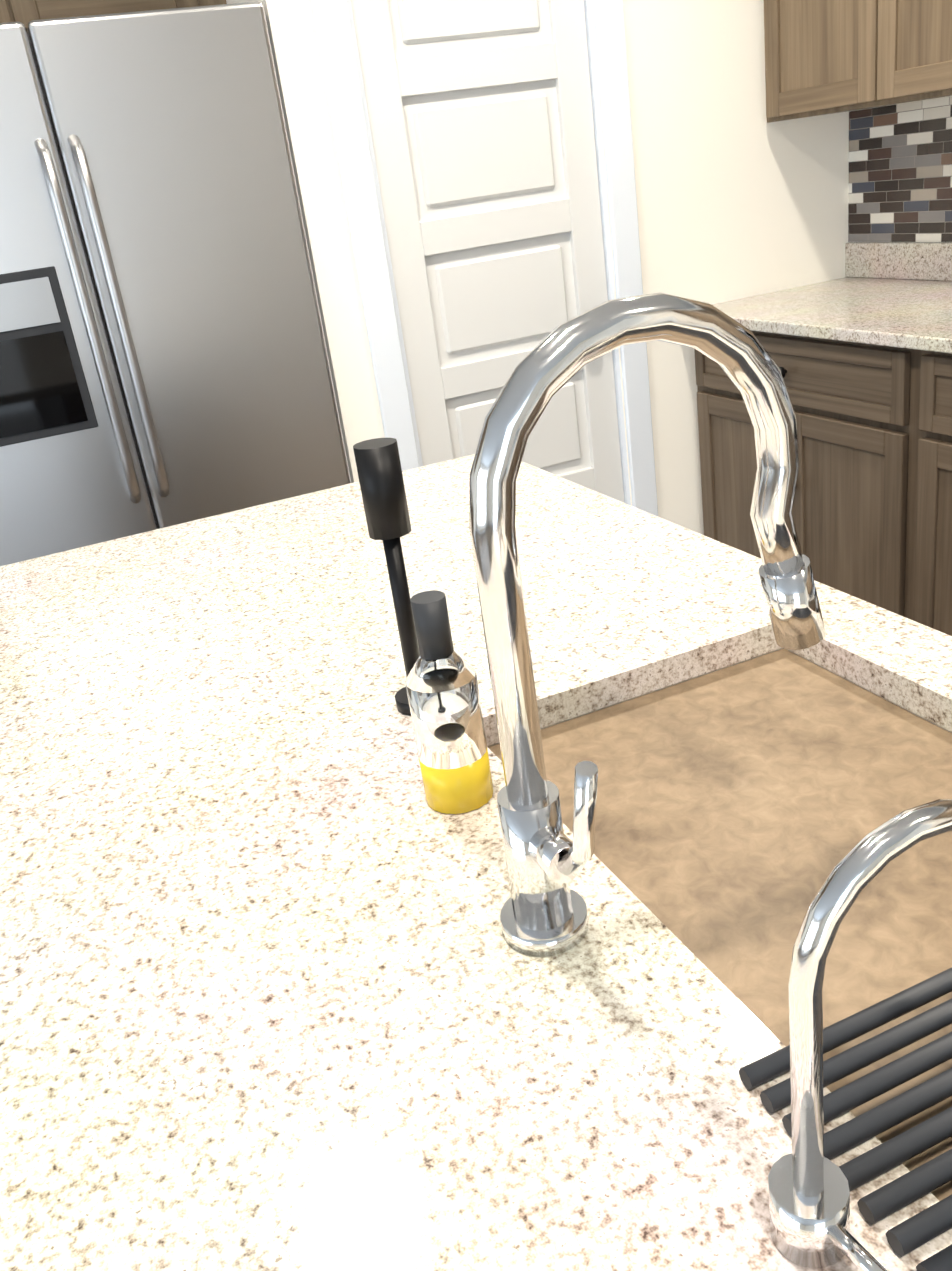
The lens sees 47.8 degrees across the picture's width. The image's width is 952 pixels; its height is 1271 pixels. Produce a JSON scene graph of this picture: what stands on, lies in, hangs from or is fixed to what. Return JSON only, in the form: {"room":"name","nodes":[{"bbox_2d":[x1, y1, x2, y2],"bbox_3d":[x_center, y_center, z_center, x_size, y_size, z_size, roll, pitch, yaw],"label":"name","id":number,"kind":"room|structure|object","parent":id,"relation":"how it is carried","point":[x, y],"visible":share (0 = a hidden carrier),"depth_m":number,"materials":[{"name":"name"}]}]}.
{"room":"kitchen","nodes":[
{"label":"kitchen","id":0,"kind":"room"},
{"bbox_2d":[226,0,947,534],"bbox_3d":[-1.080,0.616,-1.064,8.040,2.740,8.530,-17,25,-19],"label":"wall","id":1,"kind":"structure","parent":0,"point":[738,196],"depth_m":3.00,"materials":[{"name":"white paint"}]},
{"bbox_2d":[0,0,226,32],"bbox_3d":[-1.188,-1.791,2.618,0.996,0.620,0.328,-17,25,-19],"label":"upper cabinet","id":2,"kind":"object","parent":1,"relation":"attached to","point":[25,12],"visible":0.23,"depth_m":2.62,"materials":[{"name":"brown wood"}]},
{"bbox_2d":[311,0,657,516],"bbox_3d":[0.066,-0.947,2.951,0.825,2.119,0.137,-17,25,-19],"label":"door frame","id":3,"kind":"structure","parent":1,"relation":"attached to","point":[338,46],"depth_m":2.82,"materials":[{"name":"white wood"}]},
{"bbox_2d":[350,0,623,502],"bbox_3d":[0.093,-0.888,2.922,0.627,2.013,0.108,-17,25,-19],"label":"pantry door","id":4,"kind":"structure","parent":1,"relation":"in","point":[480,115],"depth_m":2.84,"materials":[{"name":"white painted wood"}]},
{"bbox_2d":[848,96,951,241],"bbox_3d":[1.960,-0.654,1.424,0.008,0.489,4.212,-17,25,-19],"label":"tile backsplash","id":5,"kind":"structure","parent":1,"relation":"attached to","point":[900,173],"depth_m":3.03,"materials":[{"name":"tile"}]},
{"bbox_2d":[764,0,951,122],"bbox_3d":[1.064,-1.821,2.491,0.328,1.040,0.904,-17,25,-19],"label":"upper cabinet","id":6,"kind":"object","parent":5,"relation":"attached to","point":[823,57],"visible":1,"depth_m":2.67,"materials":[{"name":"brown wood"}]},
{"bbox_3d":[-0.895,1.890,-0.513,8.400,0.060,8.890,-17,25,-19],"label":"floor","id":7,"kind":"structure","parent":0,"visible":0},
{"bbox_2d":[0,1,350,565],"bbox_3d":[-0.908,-0.602,2.903,0.936,1.786,0.751,-17,25,-19],"label":"fridge","id":8,"kind":"object","parent":7,"relation":"on","point":[164,361],"visible":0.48,"depth_m":2.53,"materials":[{"name":"grey metal"}]},
{"bbox_2d":[0,454,951,1270],"bbox_3d":[0.062,0.572,0.967,1.010,0.919,2.180,-17,25,-19],"label":"kitchen island","id":9,"kind":"object","parent":7,"relation":"on","point":[278,992],"visible":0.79,"depth_m":0.75,"materials":[{"name":"white stone"}]},
{"bbox_2d":[353,438,419,715],"bbox_3d":[-0.069,-0.049,0.958,0.044,0.250,0.044,-17,25,-19],"label":"dish brush","id":10,"kind":"object","parent":9,"relation":"on","point":[380,476],"visible":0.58,"depth_m":0.92,"materials":[{"name":"black plastic"}]},
{"bbox_2d":[405,590,492,813],"bbox_3d":[-0.024,0.049,0.817,0.054,0.170,0.053,-17,25,-19],"label":"soap bottle","id":11,"kind":"object","parent":9,"relation":"on","point":[441,683],"visible":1,"depth_m":0.80,"materials":[{"name":"yellow"}]},
{"bbox_2d":[470,292,825,955],"bbox_3d":[0.119,0.000,0.620,0.248,0.377,0.118,-17,25,-19],"label":"faucet","id":12,"kind":"object","parent":9,"relation":"on","point":[543,911],"visible":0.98,"depth_m":0.61,"materials":[{"name":"silver metal"}]},
{"bbox_2d":[739,967,951,1270],"bbox_3d":[0.385,0.215,0.497,0.420,0.011,0.291,-17,25,-19],"label":"dish rack","id":13,"kind":"object","parent":9,"relation":"on","point":[914,1232],"visible":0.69,"depth_m":0.53,"materials":[{"name":"grey metal"}]},
{"bbox_2d":[768,799,951,1270],"bbox_3d":[0.186,0.166,0.438,0.132,0.201,0.068,-17,25,-19],"label":"filter faucet","id":14,"kind":"object","parent":9,"relation":"on","point":[809,1202],"visible":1,"depth_m":0.43,"materials":[{"name":"silver metal"}]},
{"bbox_2d":[694,242,951,635],"bbox_3d":[1.265,-0.384,2.645,0.638,1.019,1.726,-17,25,-19],"label":"base cabinet","id":15,"kind":"object","parent":7,"relation":"on","point":[860,353],"visible":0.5,"depth_m":2.69,"materials":[{"name":"brown wood"}]}
]}

